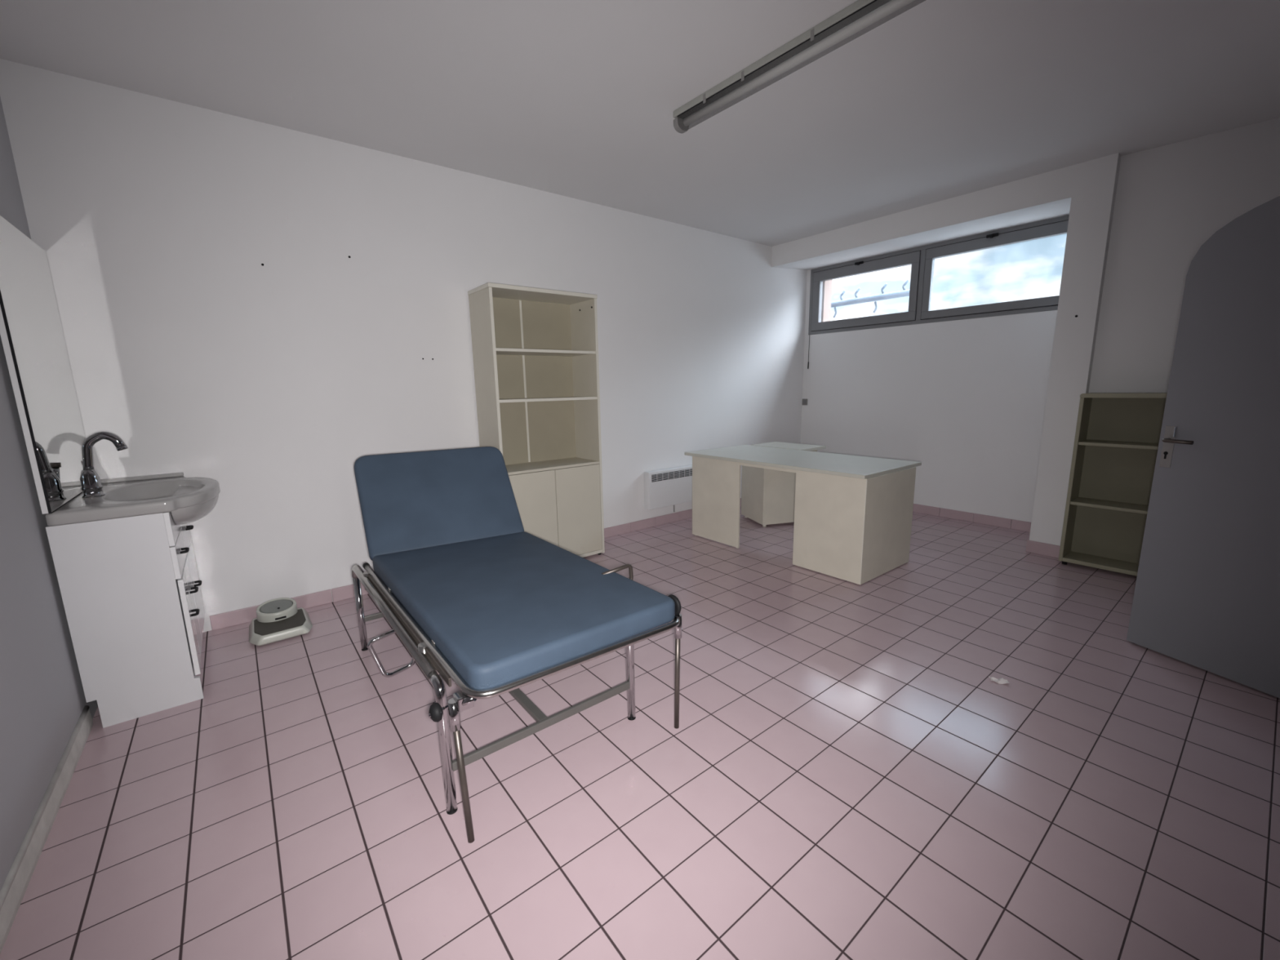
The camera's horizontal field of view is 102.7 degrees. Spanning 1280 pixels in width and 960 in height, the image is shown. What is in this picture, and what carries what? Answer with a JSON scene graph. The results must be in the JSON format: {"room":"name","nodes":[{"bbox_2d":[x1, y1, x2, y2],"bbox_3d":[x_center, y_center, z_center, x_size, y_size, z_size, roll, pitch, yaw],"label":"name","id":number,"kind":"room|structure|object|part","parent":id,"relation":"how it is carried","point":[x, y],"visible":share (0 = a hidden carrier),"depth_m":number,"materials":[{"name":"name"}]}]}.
{"room":"examination room","nodes":[
{"label":"examination room","id":0,"kind":"room"},
{"bbox_2d":[0,97,97,890],"bbox_3d":[-1.512,-0.180,0.808,0.120,2.763,4.143,-9,13,-38],"label":"wall","id":1,"kind":"structure","parent":0,"point":[42,699],"depth_m":1.72,"materials":[{"name":"grey paint"}]},
{"bbox_2d":[0,215,85,514],"bbox_3d":[-2.480,-0.462,2.122,0.039,1.089,0.830,-9,13,-38],"label":"wall mirror","id":2,"kind":"object","parent":1,"relation":"attached to","point":[32,335],"visible":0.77,"depth_m":2.03,"materials":[{"name":"clear mirror"}]},
{"bbox_2d":[0,705,93,953],"bbox_3d":[-1.228,1.170,0.821,0.022,0.094,3.260,-9,13,-38],"label":"baseboard","id":3,"kind":"structure","parent":1,"relation":"attached to","point":[13,890],"depth_m":1.52,"materials":[{"name":"white paint"}]},
{"bbox_2d":[0,58,807,631],"bbox_3d":[-0.444,-0.841,4.319,6.239,2.763,0.120,-9,13,-38],"label":"wall","id":4,"kind":"structure","parent":0,"point":[156,220],"depth_m":3.06,"materials":[{"name":"white paint"}]},
{"bbox_2d":[209,497,741,630],"bbox_3d":[-0.234,0.460,4.621,5.627,0.088,0.012,-9,13,-38],"label":"baseboard","id":5,"kind":"structure","parent":4,"relation":"attached to","point":[228,619],"depth_m":3.27,"materials":[{"name":"pink tile"}]},
{"bbox_2d":[644,464,692,511],"bbox_3d":[0.356,0.100,4.986,0.754,0.445,0.081,-9,13,-38],"label":"wall heater","id":6,"kind":"object","parent":4,"relation":"attached to","point":[664,487],"visible":0.75,"depth_m":4.86,"materials":[{"name":"white metal"}]},
{"bbox_2d":[651,468,692,482],"bbox_3d":[0.378,-0.057,4.930,0.690,0.068,0.003,-9,13,-38],"label":"grille","id":7,"kind":"object","parent":6,"relation":"attached to","point":[668,475],"depth_m":4.87,"materials":[{"name":"white metal"}]},
{"bbox_2d":[0,506,1279,959],"bbox_3d":[1.289,0.903,2.572,6.600,0.100,5.500,-9,13,-38],"label":"floor","id":8,"kind":"structure","parent":0,"point":[845,774],"depth_m":1.69,"materials":[{"name":"pink tile"}]},
{"bbox_2d":[45,490,204,728],"bbox_3d":[-2.314,0.516,2.410,0.371,0.847,0.825,-9,13,-38],"label":"vanity cabinet","id":9,"kind":"object","parent":8,"relation":"on","point":[130,587],"visible":0.94,"depth_m":2.09,"materials":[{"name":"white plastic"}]},
{"bbox_2d":[45,471,220,526],"bbox_3d":[-2.270,0.113,2.386,0.499,0.181,0.837,-9,13,-38],"label":"washbasin","id":10,"kind":"object","parent":9,"relation":"in","point":[194,498],"visible":0.9,"depth_m":2.25,"materials":[{"name":"white ceramic"}]},
{"bbox_2d":[80,431,128,497],"bbox_3d":[-2.364,-0.076,2.262,0.173,0.277,0.133,-9,13,-38],"label":"mixer tap","id":11,"kind":"object","parent":10,"relation":"on","point":[91,484],"visible":1,"depth_m":2.20,"materials":[{"name":"silver metal"}]},
{"bbox_3d":[-2.339,-0.121,2.235,0.151,0.179,0.034,-9,13,-38],"label":"spout","id":12,"kind":"part","parent":11,"relation":"part of","materials":[{"name":"silver metal"}]},
{"bbox_3d":[-2.125,0.118,2.474,0.158,0.135,0.676,-9,13,-38],"label":"bowl","id":13,"kind":"part","parent":10,"relation":"part of","materials":[{"name":"white ceramic"}]},
{"bbox_3d":[-2.072,0.181,2.271,0.018,0.144,0.386,-9,13,-38],"label":"drawer","id":14,"kind":"part","parent":9,"relation":"part of","materials":[{"name":"white paint"}]},
{"bbox_3d":[-2.069,0.324,2.297,0.018,0.140,0.386,-9,13,-38],"label":"drawer","id":15,"kind":"part","parent":9,"relation":"part of","materials":[{"name":"white paint"}]},
{"bbox_3d":[-2.327,0.198,2.602,0.018,0.288,0.432,-9,13,-38],"label":"drawer","id":16,"kind":"part","parent":9,"relation":"part of","materials":[{"name":"white paint"}]},
{"bbox_3d":[-2.030,0.314,2.285,0.029,0.012,0.071,-9,13,-38],"label":"handle","id":17,"kind":"part","parent":9,"relation":"part of","materials":[{"name":"black plastic"}]},
{"bbox_3d":[-2.000,0.625,2.274,0.018,0.436,0.195,-10,13,-39],"label":"door","id":18,"kind":"part","parent":9,"relation":"part of","materials":[{"name":"white paint"}]},
{"bbox_3d":[-2.298,0.243,2.614,0.029,0.012,0.071,-9,13,-38],"label":"handle","id":19,"kind":"part","parent":9,"relation":"part of","materials":[{"name":"black plastic"}]},
{"bbox_3d":[-2.124,0.600,2.424,0.018,0.436,0.192,-9,13,-38],"label":"door","id":20,"kind":"part","parent":9,"relation":"part of","materials":[{"name":"white paint"}]},
{"bbox_3d":[-2.083,0.513,2.393,0.029,0.012,0.071,-9,13,-38],"label":"handle","id":21,"kind":"part","parent":9,"relation":"part of","materials":[{"name":"black plastic"}]},
{"bbox_3d":[-1.994,0.594,2.296,0.029,0.012,0.071,-9,13,-38],"label":"handle","id":22,"kind":"part","parent":9,"relation":"part of","materials":[{"name":"black plastic"}]},
{"bbox_3d":[-2.320,0.559,2.668,0.018,0.436,0.432,-9,13,-38],"label":"door","id":23,"kind":"part","parent":9,"relation":"part of","materials":[{"name":"white paint"}]},
{"bbox_3d":[-2.231,0.522,2.585,0.029,0.012,0.071,-9,13,-38],"label":"handle","id":24,"kind":"part","parent":9,"relation":"part of","materials":[{"name":"black plastic"}]},
{"bbox_2d":[248,597,312,645],"bbox_3d":[-2.038,0.785,2.892,0.291,0.136,0.363,-9,13,-38],"label":"bathroom scale","id":25,"kind":"object","parent":8,"relation":"on","point":[280,619],"visible":1,"depth_m":2.86,"materials":[{"name":"white plastic"}]},
{"bbox_2d":[351,446,681,843],"bbox_3d":[-0.690,0.434,2.296,0.955,0.992,1.749,-9,13,-38],"label":"bed","id":26,"kind":"object","parent":8,"relation":"on","point":[502,608],"visible":1,"depth_m":1.99,"materials":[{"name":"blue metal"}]},
{"bbox_3d":[-1.437,0.684,2.634,0.032,0.396,0.032,-9,13,-38],"label":"leg","id":27,"kind":"part","parent":26,"relation":"part of","materials":[{"name":"silver metal"}]},
{"bbox_3d":[-1.051,0.535,2.107,0.036,0.074,1.290,-9,13,-38],"label":"rail","id":28,"kind":"part","parent":26,"relation":"part of","materials":[{"name":"silver metal"}]},
{"bbox_3d":[-0.578,0.658,1.451,0.032,0.054,0.051,-9,13,-38],"label":"clamp knob","id":29,"kind":"part","parent":26,"relation":"part of","materials":[{"name":"black plastic"}]},
{"bbox_3d":[-0.569,0.656,1.461,0.010,0.010,0.070,9,14,43],"label":"knob stem","id":30,"kind":"part","parent":26,"relation":"part of","materials":[{"name":"silver metal"}]},
{"bbox_3d":[-1.068,0.096,2.748,0.775,0.477,0.411,-7,12,-30],"label":"backrest","id":31,"kind":"part","parent":26,"relation":"part of","materials":[{"name":"blue leather"}]},
{"bbox_3d":[-0.624,0.828,1.619,0.032,0.449,0.092,-9,13,-38],"label":"leg","id":32,"kind":"part","parent":26,"relation":"part of","materials":[{"name":"silver metal"}]},
{"bbox_2d":[447,697,461,732],"bbox_3d":[-0.528,0.668,1.457,0.029,0.088,0.028,-9,13,-38],"label":"socket","id":33,"kind":"object","parent":26,"relation":"attached to","point":[454,707],"depth_m":1.45,"materials":[{"name":"silver metal"}]},
{"bbox_3d":[-0.510,0.861,1.475,0.019,0.382,0.064,-10,14,-40],"label":"stirrup rod","id":34,"kind":"part","parent":26,"relation":"part of","materials":[{"name":"metal"}]},
{"bbox_3d":[-0.582,0.471,2.184,0.804,0.035,1.430,-9,13,-38],"label":"bed frame","id":35,"kind":"part","parent":26,"relation":"part of","materials":[{"name":"silver metal"}]},
{"bbox_3d":[-0.564,0.434,2.151,0.762,0.091,1.326,-9,13,-38],"label":"mattress","id":36,"kind":"part","parent":26,"relation":"part of","materials":[{"name":"blue leather"}]},
{"bbox_3d":[-0.057,0.737,2.061,0.032,0.449,0.092,-9,13,-38],"label":"leg","id":37,"kind":"part","parent":26,"relation":"part of","materials":[{"name":"silver metal"}]},
{"bbox_3d":[0.124,0.468,1.916,0.015,0.080,0.080,-9,13,-38],"label":"clamp knob","id":38,"kind":"part","parent":26,"relation":"part of","materials":[{"name":"black plastic"}]},
{"bbox_3d":[0.141,0.750,1.939,0.029,0.410,0.019,-9,13,-38],"label":"stirrup rod","id":39,"kind":"part","parent":26,"relation":"part of","materials":[{"name":"metal"}]},
{"bbox_2d":[674,613,681,639],"bbox_3d":[0.141,0.543,1.904,0.029,0.088,0.028,-9,13,-38],"label":"socket","id":40,"kind":"object","parent":26,"relation":"attached to","point":[677,617],"depth_m":1.89,"materials":[{"name":"silver metal"}]},
{"bbox_2d":[467,282,604,557],"bbox_3d":[-0.734,-0.352,3.826,0.832,1.990,0.364,-9,13,-38],"label":"bookcase","id":41,"kind":"object","parent":8,"relation":"on","point":[535,350],"visible":0.73,"depth_m":3.86,"materials":[{"name":"beige wood"}]},
{"bbox_3d":[-1.051,-0.295,3.585,0.020,1.952,0.358,-9,13,-38],"label":"panel","id":42,"kind":"part","parent":41,"relation":"part of","materials":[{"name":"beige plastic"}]},
{"bbox_3d":[-0.752,-1.318,3.650,0.832,0.026,0.364,-9,13,-38],"label":"panel","id":43,"kind":"part","parent":41,"relation":"part of","materials":[{"name":"beige wood"}]},
{"bbox_3d":[-0.772,0.287,3.686,0.388,0.687,0.018,-9,13,-38],"label":"door","id":44,"kind":"part","parent":41,"relation":"part of","materials":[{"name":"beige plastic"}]},
{"bbox_3d":[-0.842,-0.387,3.958,0.784,1.914,0.006,-9,13,-38],"label":"panel","id":45,"kind":"part","parent":41,"relation":"part of","materials":[{"name":"beige wood"}]},
{"bbox_3d":[-0.744,-0.926,3.721,0.784,0.020,0.342,-9,13,-38],"label":"shelf","id":46,"kind":"part","parent":41,"relation":"part of","materials":[{"name":"beige wood"}]},
{"bbox_3d":[-0.738,-0.595,3.781,0.784,0.020,0.342,-9,13,-38],"label":"shelf","id":47,"kind":"part","parent":41,"relation":"part of","materials":[{"name":"beige wood"}]},
{"bbox_3d":[-0.466,0.238,3.924,0.388,0.687,0.018,-9,13,-38],"label":"door","id":48,"kind":"part","parent":41,"relation":"part of","materials":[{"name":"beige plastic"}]},
{"bbox_3d":[-0.421,-0.396,4.075,0.020,1.952,0.358,-9,13,-38],"label":"panel","id":49,"kind":"part","parent":41,"relation":"part of","materials":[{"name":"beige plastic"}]},
{"bbox_2d":[741,441,826,527],"bbox_3d":[1.320,0.037,4.947,0.560,0.747,0.693,-9,13,-38],"label":"side table","id":50,"kind":"object","parent":8,"relation":"on","point":[767,495],"visible":0.64,"depth_m":4.81,"materials":[{"name":"beige laminate"}]},
{"bbox_2d":[684,444,921,584],"bbox_3d":[1.231,0.179,4.188,0.809,0.745,1.661,-9,13,-38],"label":"desk","id":51,"kind":"object","parent":8,"relation":"on","point":[853,514],"visible":1,"depth_m":3.62,"materials":[{"name":"beige laminate"}]},
{"bbox_3d":[0.636,0.171,4.339,0.019,0.711,0.535,-9,13,-38],"label":"leg panel","id":52,"kind":"part","parent":51,"relation":"part of","materials":[{"name":"beige laminate"}]},
{"bbox_2d":[988,675,1008,684],"bbox_3d":[1.600,0.890,2.282,0.071,0.017,0.037,3,11,20],"label":"paper scrap","id":53,"kind":"object","parent":8,"relation":"on","point":[1001,681],"visible":1,"depth_m":2.28,"materials":[{"name":"grey paper"}]},
{"bbox_2d":[1057,392,1167,576],"bbox_3d":[3.362,0.047,3.371,0.241,1.222,0.805,-9,13,-38],"label":"bookcase","id":54,"kind":"object","parent":8,"relation":"on","point":[1117,434],"visible":0.51,"depth_m":3.57,"materials":[{"name":"beige wood"}]},
{"bbox_3d":[3.121,-0.003,3.673,0.238,1.168,0.022,-9,13,-38],"label":"panel","id":55,"kind":"part","parent":54,"relation":"part of","materials":[{"name":"beige wood"}]},
{"bbox_3d":[3.364,0.197,3.396,0.222,0.022,0.759,-9,13,-38],"label":"shelf","id":56,"kind":"part","parent":54,"relation":"part of","materials":[{"name":"beige wood"}]},
{"bbox_3d":[3.356,-0.218,3.320,0.222,0.022,0.759,-9,13,-38],"label":"shelf","id":57,"kind":"part","parent":54,"relation":"part of","materials":[{"name":"beige wood"}]},
{"bbox_3d":[3.352,-0.540,3.264,0.241,0.028,0.805,-9,13,-38],"label":"panel","id":58,"kind":"part","parent":54,"relation":"part of","materials":[{"name":"beige wood"}]},
{"bbox_2d":[0,0,1279,246],"bbox_3d":[1.238,-1.913,2.057,6.600,0.100,5.500,-9,13,-38],"label":"ceiling","id":59,"kind":"structure","parent":0,"point":[931,101],"depth_m":2.47,"materials":[{"name":"white paint"}]},
{"bbox_2d":[673,0,915,133],"bbox_3d":[0.745,-1.820,2.141,0.098,0.094,1.657,-10,13,-39],"label":"ceiling light","id":60,"kind":"object","parent":59,"relation":"attached to","point":[861,14],"visible":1,"depth_m":2.21,"materials":[{"name":"white metal"}]},
{"bbox_2d":[771,164,1075,270],"bbox_3d":[2.449,-2.261,4.697,0.652,0.207,2.528,-9,13,-38],"label":"beam","id":61,"kind":"structure","parent":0,"point":[1047,195],"depth_m":4.29,"materials":[{"name":"white paint"}]},
{"bbox_2d":[800,214,1067,526],"bbox_3d":[2.810,-1.045,5.117,0.120,2.763,2.643,-9,13,-38],"label":"wall","id":62,"kind":"structure","parent":0,"point":[965,400],"depth_m":4.93,"materials":[{"name":"white paint"}]},
{"bbox_2d":[802,399,807,404],"bbox_3d":[1.966,-0.931,6.112,0.015,0.074,0.068,-9,13,-38],"label":"wall socket","id":63,"kind":"object","parent":62,"relation":"attached to","point":[804,401],"visible":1,"depth_m":6.11,"materials":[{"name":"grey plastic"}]},
{"bbox_2d":[808,214,1069,335],"bbox_3d":[2.726,-1.886,4.966,0.105,0.722,2.452,-9,13,-38],"label":"window","id":64,"kind":"structure","parent":62,"relation":"in","point":[922,259],"depth_m":4.92,"materials":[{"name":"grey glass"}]},
{"bbox_2d":[807,334,809,368],"bbox_3d":[1.971,-1.497,5.983,0.013,0.390,0.014,-9,13,-38],"label":"cord","id":65,"kind":"object","parent":64,"relation":"hanging from","point":[809,335],"visible":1,"depth_m":5.99,"materials":[{"name":"black plastic"}]},
{"bbox_3d":[2.356,-1.966,5.439,0.057,0.640,1.158,-9,13,-38],"label":"sash","id":66,"kind":"part","parent":64,"relation":"part of","materials":[{"name":"grey metal"}]},
{"bbox_3d":[3.112,-1.808,4.502,0.057,0.640,1.159,-9,13,-38],"label":"sash","id":67,"kind":"part","parent":64,"relation":"part of","materials":[{"name":"grey metal"}]},
{"bbox_2d":[912,503,1031,532],"bbox_3d":[2.750,0.272,5.357,0.012,0.088,2.516,-9,13,-38],"label":"baseboard","id":68,"kind":"structure","parent":62,"relation":"attached to","point":[1019,525],"depth_m":4.84,"materials":[{"name":"pink tile"}]},
{"bbox_2d":[1029,152,1120,546],"bbox_3d":[3.327,-0.826,3.866,0.652,2.763,0.220,-9,13,-38],"label":"wall pillar","id":69,"kind":"structure","parent":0,"point":[1095,184],"depth_m":3.61,"materials":[{"name":"white paint"}]},
{"bbox_2d":[1025,539,1060,558],"bbox_3d":[3.090,0.528,3.902,0.014,0.094,0.243,-9,13,-38],"label":"baseboard","id":70,"kind":"structure","parent":69,"relation":"attached to","point":[1034,547],"depth_m":3.91,"materials":[{"name":"pink tile"}]},
{"bbox_2d":[1088,117,1279,392],"bbox_3d":[3.752,-0.709,3.182,0.297,2.763,1.395,-9,13,-38],"label":"wall","id":71,"kind":"structure","parent":0,"point":[1171,199],"depth_m":3.31,"materials":[{"name":"white paint"}]},
{"bbox_3d":[1.973,-0.274,0.982,5.572,2.763,0.100,-9,13,-38],"label":"wall","id":72,"kind":"structure","parent":0,"visible":0},
{"bbox_2d":[1126,195,1279,697],"bbox_3d":[2.566,-0.116,2.063,0.096,2.019,0.762,-4,11,-18],"label":"door","id":73,"kind":"structure","parent":72,"relation":"in","point":[1206,594],"depth_m":2.22,"materials":[{"name":"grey paint"}]},
{"bbox_3d":[2.464,-0.154,2.390,0.003,0.193,0.040,-4,11,-18],"label":"lock plate","id":74,"kind":"part","parent":73,"relation":"part of","materials":[{"name":"silver metal"}]},
{"bbox_3d":[2.452,-0.176,2.331,0.052,0.019,0.114,-4,11,-16],"label":"handle","id":75,"kind":"part","parent":73,"relation":"part of","materials":[{"name":"metal"}]},
{"label":"outside","id":76,"kind":"structure","parent":0,"visible":0},
{"bbox_2d":[831,279,909,317],"bbox_3d":[2.315,-2.183,6.442,0.068,0.314,2.200,-9,13,-38],"label":"rail","id":77,"kind":"object","parent":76,"point":[905,292],"visible":0.51,"depth_m":5.94,"materials":[{"name":"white metal"}]},
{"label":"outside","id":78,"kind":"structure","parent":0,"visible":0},
{"bbox_2d":[821,280,831,321],"bbox_3d":[2.977,-1.852,4.959,0.150,1.600,3.200,-9,13,-38],"label":"wall","id":79,"kind":"structure","parent":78,"point":[827,285],"depth_m":5.93,"materials":[{"name":"white paint"}]}
]}

